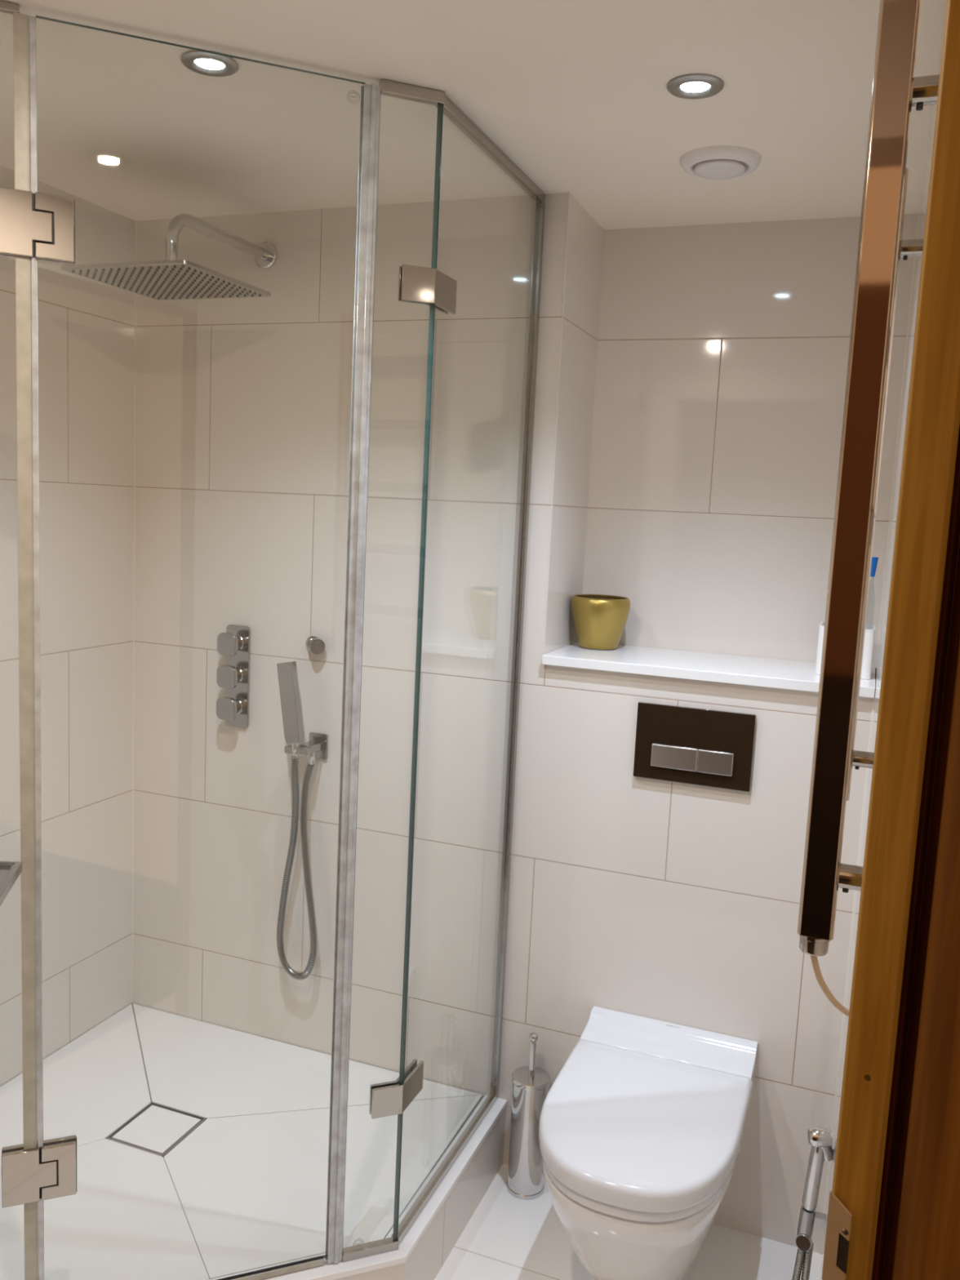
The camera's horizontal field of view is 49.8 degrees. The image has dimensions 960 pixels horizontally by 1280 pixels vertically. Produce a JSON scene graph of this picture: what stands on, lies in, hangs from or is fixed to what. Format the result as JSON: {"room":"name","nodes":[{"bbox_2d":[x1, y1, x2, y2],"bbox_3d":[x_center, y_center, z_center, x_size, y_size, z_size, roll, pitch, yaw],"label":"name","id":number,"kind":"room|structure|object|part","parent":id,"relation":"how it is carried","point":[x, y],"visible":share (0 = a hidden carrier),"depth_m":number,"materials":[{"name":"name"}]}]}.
{"room":"bathroom","nodes":[
{"label":"bathroom","id":0,"kind":"room"},
{"bbox_2d":[0,164,135,1086],"bbox_3d":[-1.215,0.121,2.083,0.120,2.216,2.240,5,8,21],"label":"wall","id":1,"kind":"structure","parent":0,"point":[86,326],"depth_m":2.50,"materials":[{"name":"beige tile"}]},
{"bbox_2d":[131,220,136,1003],"bbox_3d":[-0.904,-0.025,2.700,0.003,2.053,0.003,5,8,21],"label":"trim","id":2,"kind":"structure","parent":1,"relation":"attached to","point":[135,220],"depth_m":2.70,"materials":[{"name":"white"}]},
{"bbox_2d":[0,0,946,230],"bbox_3d":[-0.247,-0.940,1.591,2.083,0.100,2.235,5,8,21],"label":"ceiling","id":3,"kind":"structure","parent":0,"point":[575,94],"depth_m":1.72,"materials":[{"name":"beige paint"}]},
{"bbox_2d":[180,49,238,76],"bbox_3d":[-0.421,-0.897,1.612,0.087,0.006,0.087,5,8,21],"label":"recessed light","id":4,"kind":"object","parent":3,"relation":"in","point":[202,63],"visible":0.99,"depth_m":1.61,"materials":[{"name":"silver metal"}]},
{"bbox_2d":[666,73,724,98],"bbox_3d":[0.336,-0.862,1.612,0.087,0.006,0.087,5,8,21],"label":"recessed light","id":5,"kind":"object","parent":3,"relation":"in","point":[691,86],"visible":1,"depth_m":1.60,"materials":[{"name":"silver metal"}]},
{"bbox_2d":[680,145,761,179],"bbox_3d":[0.450,-0.889,1.940,0.149,0.023,0.149,5,8,21],"label":"ceiling vent","id":6,"kind":"object","parent":3,"relation":"in","point":[719,162],"visible":1,"depth_m":1.91,"materials":[{"name":"white plastic"}]},
{"bbox_2d":[132,192,872,1253],"bbox_3d":[0.013,0.115,2.588,1.813,2.216,0.420,5,8,21],"label":"wall","id":7,"kind":"structure","parent":0,"point":[677,903],"depth_m":2.41,"materials":[{"name":"beige tile"}]},
{"bbox_2d":[61,213,277,300],"bbox_3d":[-0.604,-0.832,2.228,0.300,0.171,0.500,5,8,21],"label":"shower","id":8,"kind":"object","parent":7,"relation":"attached to","point":[172,277],"visible":1,"depth_m":2.14,"materials":[{"name":"silver metal"}]},
{"bbox_3d":[-0.643,-0.744,2.146,0.300,0.008,0.300,5,8,21],"label":"head plate","id":9,"kind":"part","parent":8,"relation":"part of","materials":[{"name":"silver metal"}]},
{"bbox_3d":[-0.575,-0.851,2.286,0.026,0.111,0.363,5,8,21],"label":"arm","id":10,"kind":"part","parent":8,"relation":"part of","materials":[{"name":"silver metal"}]},
{"bbox_2d":[216,624,250,728],"bbox_3d":[-0.596,0.086,2.563,0.095,0.253,0.055,5,8,21],"label":"shower valve","id":11,"kind":"object","parent":7,"relation":"attached to","point":[234,677],"visible":1,"depth_m":2.54,"materials":[{"name":"silver metal"}]},
{"bbox_3d":[-0.628,0.170,2.562,0.054,0.056,0.013,5,8,21],"label":"knob","id":12,"kind":"part","parent":11,"relation":"part of","materials":[{"name":"silver metal"}]},
{"bbox_3d":[-0.624,0.091,2.552,0.054,0.056,0.013,5,8,21],"label":"knob","id":13,"kind":"part","parent":11,"relation":"part of","materials":[{"name":"silver metal"}]},
{"bbox_3d":[-0.620,0.010,2.542,0.054,0.056,0.013,5,8,21],"label":"knob","id":14,"kind":"part","parent":11,"relation":"part of","materials":[{"name":"silver metal"}]},
{"bbox_3d":[-0.620,0.168,2.584,0.042,0.042,0.036,5,8,21],"label":"knob stem","id":15,"kind":"part","parent":11,"relation":"part of","materials":[{"name":"silver metal"}]},
{"bbox_3d":[-0.616,0.089,2.574,0.042,0.042,0.036,5,8,21],"label":"knob stem","id":16,"kind":"part","parent":11,"relation":"part of","materials":[{"name":"silver metal"}]},
{"bbox_3d":[-0.612,0.008,2.564,0.042,0.042,0.036,5,8,21],"label":"knob stem","id":17,"kind":"part","parent":11,"relation":"part of","materials":[{"name":"silver metal"}]},
{"bbox_2d":[284,732,328,764],"bbox_3d":[-0.420,0.265,2.499,0.072,0.068,0.084,5,8,21],"label":"holder","id":18,"kind":"object","parent":7,"relation":"attached to","point":[317,747],"visible":1,"depth_m":2.50,"materials":[{"name":"silver metal"}]},
{"bbox_2d":[276,661,317,979],"bbox_3d":[-0.447,0.449,2.511,0.113,0.801,0.058,5,8,21],"label":"shower","id":19,"kind":"object","parent":18,"relation":"attached to","point":[286,671],"visible":1,"depth_m":2.51,"materials":[{"name":"silver metal"}]},
{"bbox_3d":[-0.425,0.259,2.498,0.063,0.020,0.079,5,8,21],"label":"cradle arm","id":20,"kind":"part","parent":18,"relation":"part of","materials":[{"name":"silver metal"}]},
{"bbox_2d":[307,752,315,764],"bbox_3d":[-0.407,0.285,2.499,0.018,0.030,0.018,5,8,21],"label":"outlet","id":21,"kind":"object","parent":18,"relation":"attached to","point":[311,758],"depth_m":2.49,"materials":[{"name":"silver metal"}]},
{"bbox_3d":[-0.395,0.259,2.531,0.050,0.062,0.006,5,8,21],"label":"wall plate","id":22,"kind":"part","parent":18,"relation":"part of","materials":[{"name":"silver metal"}]},
{"bbox_2d":[306,635,324,654],"bbox_3d":[-0.400,0.012,2.496,0.037,0.039,0.059,-1,8,-27],"label":"jet","id":23,"kind":"object","parent":7,"relation":"attached to","point":[315,645],"visible":1,"depth_m":2.47,"materials":[{"name":"silver metal"}]},
{"bbox_2d":[543,192,569,653],"bbox_3d":[0.165,-0.456,2.241,0.002,0.983,0.002,5,8,21],"label":"trim","id":24,"kind":"structure","parent":7,"relation":"attached to","point":[569,193],"depth_m":2.24,"materials":[{"name":"white metal"}]},
{"bbox_2d":[538,1005,758,1279],"bbox_3d":[0.317,1.056,2.039,0.370,0.372,0.568,5,8,21],"label":"toilet","id":25,"kind":"object","parent":7,"relation":"attached to","point":[641,1126],"visible":1,"depth_m":1.90,"materials":[{"name":"white ceramic"}]},
{"bbox_3d":[0.301,0.955,1.973,0.358,0.020,0.444,5,8,21],"label":"seat","id":26,"kind":"part","parent":25,"relation":"part of","materials":[{"name":"white plastic"}]},
{"bbox_3d":[0.315,1.101,2.047,0.356,0.282,0.563,5,8,21],"label":"bowl","id":27,"kind":"part","parent":25,"relation":"part of","materials":[{"name":"white ceramic"}]},
{"bbox_3d":[0.303,0.922,1.968,0.370,0.046,0.454,5,8,21],"label":"lid","id":28,"kind":"part","parent":25,"relation":"part of","materials":[{"name":"white plastic"}]},
{"bbox_2d":[633,701,755,791],"bbox_3d":[0.452,0.225,2.193,0.247,0.164,0.018,5,8,21],"label":"flush plate","id":29,"kind":"object","parent":7,"relation":"attached to","point":[704,747],"visible":1,"depth_m":2.19,"materials":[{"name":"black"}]},
{"bbox_2d":[542,641,875,697],"bbox_3d":[0.515,0.059,2.312,0.691,0.022,0.311,5,8,21],"label":"niche shelf","id":30,"kind":"object","parent":7,"relation":"attached to","point":[787,674],"visible":0.88,"depth_m":2.25,"materials":[{"name":"white stone"}]},
{"bbox_2d":[570,594,630,649],"bbox_3d":[0.283,-0.042,2.451,0.140,0.122,0.140,5,8,21],"label":"flower pot","id":31,"kind":"object","parent":30,"relation":"on","point":[599,620],"visible":1,"depth_m":2.40,"materials":[{"name":"gold metal"}]},
{"bbox_2d":[814,621,875,679],"bbox_3d":[0.782,0.020,2.212,0.111,0.104,0.117,5,8,21],"label":"pot","id":32,"kind":"object","parent":30,"relation":"on","point":[869,635],"visible":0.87,"depth_m":2.15,"materials":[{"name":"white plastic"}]},
{"bbox_2d":[870,556,878,623],"bbox_3d":[0.822,-0.053,2.198,0.029,0.247,0.029,5,8,21],"label":"toothbrush","id":33,"kind":"object","parent":32,"relation":"in","point":[874,559],"visible":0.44,"depth_m":2.17,"materials":[{"name":"blue plastic"}]},
{"bbox_2d":[582,213,918,668],"bbox_3d":[0.615,-0.450,2.450,0.692,1.005,0.120,5,8,21],"label":"wall niche","id":34,"kind":"object","parent":7,"relation":"in","point":[722,350],"visible":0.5,"depth_m":2.40,"materials":[{"name":"beige tile"}]},
{"bbox_2d":[434,1164,821,1279],"bbox_3d":[-0.340,1.351,1.920,2.083,0.100,2.320,5,8,21],"label":"floor","id":35,"kind":"structure","parent":0,"point":[507,1237],"depth_m":2.19,"materials":[{"name":"white tile"}]},
{"bbox_2d":[208,1094,507,1279],"bbox_3d":[-0.503,1.216,1.879,1.597,0.164,0.351,-3,9,-37],"label":"shower curb","id":36,"kind":"object","parent":35,"relation":"on","point":[427,1245],"visible":0.73,"depth_m":2.10,"materials":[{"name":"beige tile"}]},
{"bbox_2d":[0,0,44,1279],"bbox_3d":[-0.908,0.131,1.466,0.493,2.051,0.204,2,7,-6],"label":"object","id":37,"kind":"structure","parent":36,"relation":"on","point":[24,38],"depth_m":1.56,"materials":[{"name":"teal"}]},
{"bbox_3d":[-0.712,0.355,1.498,0.061,0.014,0.177,1,7,-13],"label":"frame handle","id":38,"kind":"part","parent":37,"relation":"part of","materials":[{"name":"silver metal"}]},
{"bbox_2d":[35,15,380,1279],"bbox_3d":[-0.441,0.130,1.680,0.504,2.040,0.016,0,8,-22],"label":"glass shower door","id":39,"kind":"structure","parent":37,"relation":"attached to","point":[370,94],"depth_m":1.75,"materials":[{"name":"teal"}]},
{"bbox_2d":[0,186,75,265],"bbox_3d":[-0.646,-0.598,1.495,0.112,0.090,0.025,0,8,-22],"label":"glass hinge","id":40,"kind":"object","parent":39,"relation":"attached to","point":[41,226],"visible":1,"depth_m":1.49,"materials":[{"name":"silver metal"}]},
{"bbox_3d":[-0.663,-0.599,1.497,0.082,0.090,0.009,0,8,-22],"label":"panel plate","id":41,"kind":"part","parent":40,"relation":"part of","materials":[{"name":"silver metal"}]},
{"bbox_3d":[-0.657,-0.597,1.481,0.065,0.090,0.061,5,8,21],"label":"panel plate","id":42,"kind":"part","parent":40,"relation":"part of","materials":[{"name":"silver metal"}]},
{"bbox_3d":[-0.616,-0.597,1.498,0.052,0.090,0.009,0,8,-22],"label":"door plate","id":43,"kind":"part","parent":40,"relation":"part of","materials":[{"name":"silver metal"}]},
{"bbox_3d":[-0.622,-0.599,1.513,0.052,0.090,0.009,0,8,-22],"label":"door plate","id":44,"kind":"part","parent":40,"relation":"part of","materials":[{"name":"silver metal"}]},
{"bbox_2d":[1,1134,76,1208],"bbox_3d":[-0.715,0.862,1.679,0.112,0.090,0.025,0,8,-22],"label":"glass hinge","id":45,"kind":"object","parent":39,"relation":"attached to","point":[48,1171],"visible":1,"depth_m":1.67,"materials":[{"name":"silver metal"}]},
{"bbox_3d":[-0.732,0.861,1.681,0.082,0.090,0.009,0,8,-22],"label":"panel plate","id":46,"kind":"part","parent":45,"relation":"part of","materials":[{"name":"silver metal"}]},
{"bbox_3d":[-0.726,0.863,1.666,0.082,0.090,0.009,0,8,-22],"label":"panel plate","id":47,"kind":"part","parent":45,"relation":"part of","materials":[{"name":"silver metal"}]},
{"bbox_3d":[-0.685,0.863,1.682,0.052,0.090,0.009,0,8,-22],"label":"door plate","id":48,"kind":"part","parent":45,"relation":"part of","materials":[{"name":"silver metal"}]},
{"bbox_3d":[-0.691,0.861,1.697,0.052,0.090,0.009,0,8,-22],"label":"door plate","id":49,"kind":"part","parent":45,"relation":"part of","materials":[{"name":"silver metal"}]},
{"bbox_2d":[0,1003,484,1279],"bbox_3d":[-0.706,1.125,2.042,1.033,0.044,1.311,5,8,21],"label":"shower tray","id":50,"kind":"object","parent":36,"relation":"on","point":[202,1147],"visible":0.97,"depth_m":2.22,"materials":[{"name":"white ceramic"}]},
{"bbox_2d":[0,1004,151,1168],"bbox_3d":[-0.970,1.061,2.297,0.349,0.004,1.007,5,8,21],"label":"tile","id":51,"kind":"object","parent":50,"relation":"on","point":[98,1084],"depth_m":2.41,"materials":[{"name":"white tile"}]},
{"bbox_2d":[0,1138,209,1279],"bbox_3d":[-1.016,1.110,1.888,0.958,0.004,0.485,0,8,-22],"label":"tile","id":52,"kind":"object","parent":50,"relation":"on","point":[137,1211],"depth_m":1.98,"materials":[{"name":"white tile"}]},
{"bbox_3d":[-0.710,1.075,2.275,0.151,0.004,0.153,5,8,21],"label":"drain frame","id":53,"kind":"part","parent":50,"relation":"part of","materials":[{"name":"silver metal"}]},
{"bbox_2d":[163,1094,482,1279],"bbox_3d":[-0.288,1.113,2.143,0.720,0.004,0.495,1,7,-13],"label":"tile","id":54,"kind":"object","parent":50,"relation":"on","point":[245,1185],"depth_m":2.14,"materials":[{"name":"white tile"}]},
{"bbox_2d":[342,79,457,1262],"bbox_3d":[-0.131,0.122,1.828,0.179,2.051,0.109,0,8,-22],"label":"fixed glass panel","id":55,"kind":"object","parent":36,"relation":"on","point":[388,87],"depth_m":1.78,"materials":[{"name":"teal"}]},
{"bbox_3d":[-0.148,0.838,1.925,0.046,0.056,0.138,8,9,37],"label":"corner bracket","id":56,"kind":"part","parent":55,"relation":"part of","materials":[{"name":"silver metal"}]},
{"bbox_3d":[-0.080,-0.591,1.745,0.046,0.056,0.138,8,9,37],"label":"corner bracket","id":57,"kind":"part","parent":55,"relation":"part of","materials":[{"name":"silver metal"}]},
{"bbox_2d":[391,94,545,1245],"bbox_3d":[-0.015,0.096,2.074,0.017,2.051,0.548,5,8,21],"label":"shower frame","id":58,"kind":"object","parent":36,"relation":"on","point":[451,110],"visible":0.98,"depth_m":2.22,"materials":[{"name":"teal"}]},
{"bbox_3d":[-0.015,0.096,2.073,0.008,2.020,0.544,5,8,21],"label":"glass pane","id":59,"kind":"part","parent":58,"relation":"part of","materials":[{"name":"teal"}]},
{"bbox_2d":[506,1032,551,1199],"bbox_3d":[0.113,1.075,2.362,0.088,0.378,0.088,5,8,21],"label":"toilet brush","id":60,"kind":"object","parent":35,"relation":"on","point":[531,1083],"visible":0.99,"depth_m":2.34,"materials":[{"name":"silver metal"}]},
{"bbox_2d":[506,1082,549,1199],"bbox_3d":[0.110,1.133,2.369,0.086,0.262,0.086,5,8,21],"label":"canister","id":61,"kind":"object","parent":60,"relation":"attached to","point":[525,1180],"depth_m":2.33,"materials":[{"name":"silver metal"}]},
{"bbox_3d":[0.117,0.996,2.352,0.088,0.014,0.088,5,8,21],"label":"lid","id":62,"kind":"part","parent":60,"relation":"part of","materials":[{"name":"silver metal"}]},
{"bbox_3d":[0.119,0.939,2.345,0.021,0.102,0.021,5,8,21],"label":"handle","id":63,"kind":"part","parent":60,"relation":"part of","materials":[{"name":"silver metal"}]},
{"bbox_2d":[818,0,946,1279],"bbox_3d":[0.622,0.287,1.453,0.150,2.216,2.115,5,8,21],"label":"wall","id":64,"kind":"structure","parent":0,"point":[922,215],"depth_m":1.70,"materials":[{"name":"white paint"}]},
{"bbox_2d":[791,1126,832,1279],"bbox_3d":[0.594,1.086,1.863,0.062,0.445,0.047,1,8,-17],"label":"bidet spray","id":65,"kind":"object","parent":64,"relation":"attached to","point":[820,1139],"visible":0.98,"depth_m":1.84,"materials":[{"name":"silver metal"}]},
{"bbox_3d":[0.580,1.077,1.850,0.028,0.029,0.018,7,8,29],"label":"valve knob","id":66,"kind":"part","parent":65,"relation":"part of","materials":[{"name":"silver metal"}]},
{"bbox_3d":[0.595,0.957,1.846,0.031,0.123,0.027,5,8,21],"label":"handle","id":67,"kind":"part","parent":65,"relation":"part of","materials":[{"name":"silver metal"}]},
{"bbox_2d":[797,0,939,1017],"bbox_3d":[0.450,-0.132,1.190,0.060,0.944,0.570,5,8,21],"label":"heated towel rail","id":68,"kind":"object","parent":64,"relation":"attached to","point":[896,90],"visible":0.93,"depth_m":0.93,"materials":[{"name":"silver metal"}]},
{"bbox_2d":[819,213,919,1254],"bbox_3d":[0.834,0.201,2.212,0.004,2.216,0.299,5,8,21],"label":"trim","id":69,"kind":"structure","parent":64,"relation":"attached to","point":[918,213],"depth_m":2.20,"materials":[{"name":"white metal"}]},
{"bbox_3d":[-0.681,0.314,0.755,2.083,2.216,0.120,5,8,21],"label":"wall","id":70,"kind":"structure","parent":0,"visible":0},
{"bbox_2d":[821,0,959,1279],"bbox_3d":[0.239,0.479,0.455,0.202,2.050,0.048,5,8,21],"label":"door frame","id":71,"kind":"structure","parent":70,"relation":"in","point":[894,1211],"depth_m":0.42,"materials":[{"name":"brown wood"}]},
{"bbox_3d":[0.154,0.262,0.446,0.010,0.047,0.001,9,9,40],"label":"strike plate","id":72,"kind":"part","parent":71,"relation":"part of","materials":[{"name":"gold metal"}]},
{"bbox_3d":[0.171,0.471,0.488,0.008,2.050,0.034,5,8,21],"label":"frame moulding","id":73,"kind":"part","parent":71,"relation":"part of","materials":[{"name":"brown wood"}]}
]}

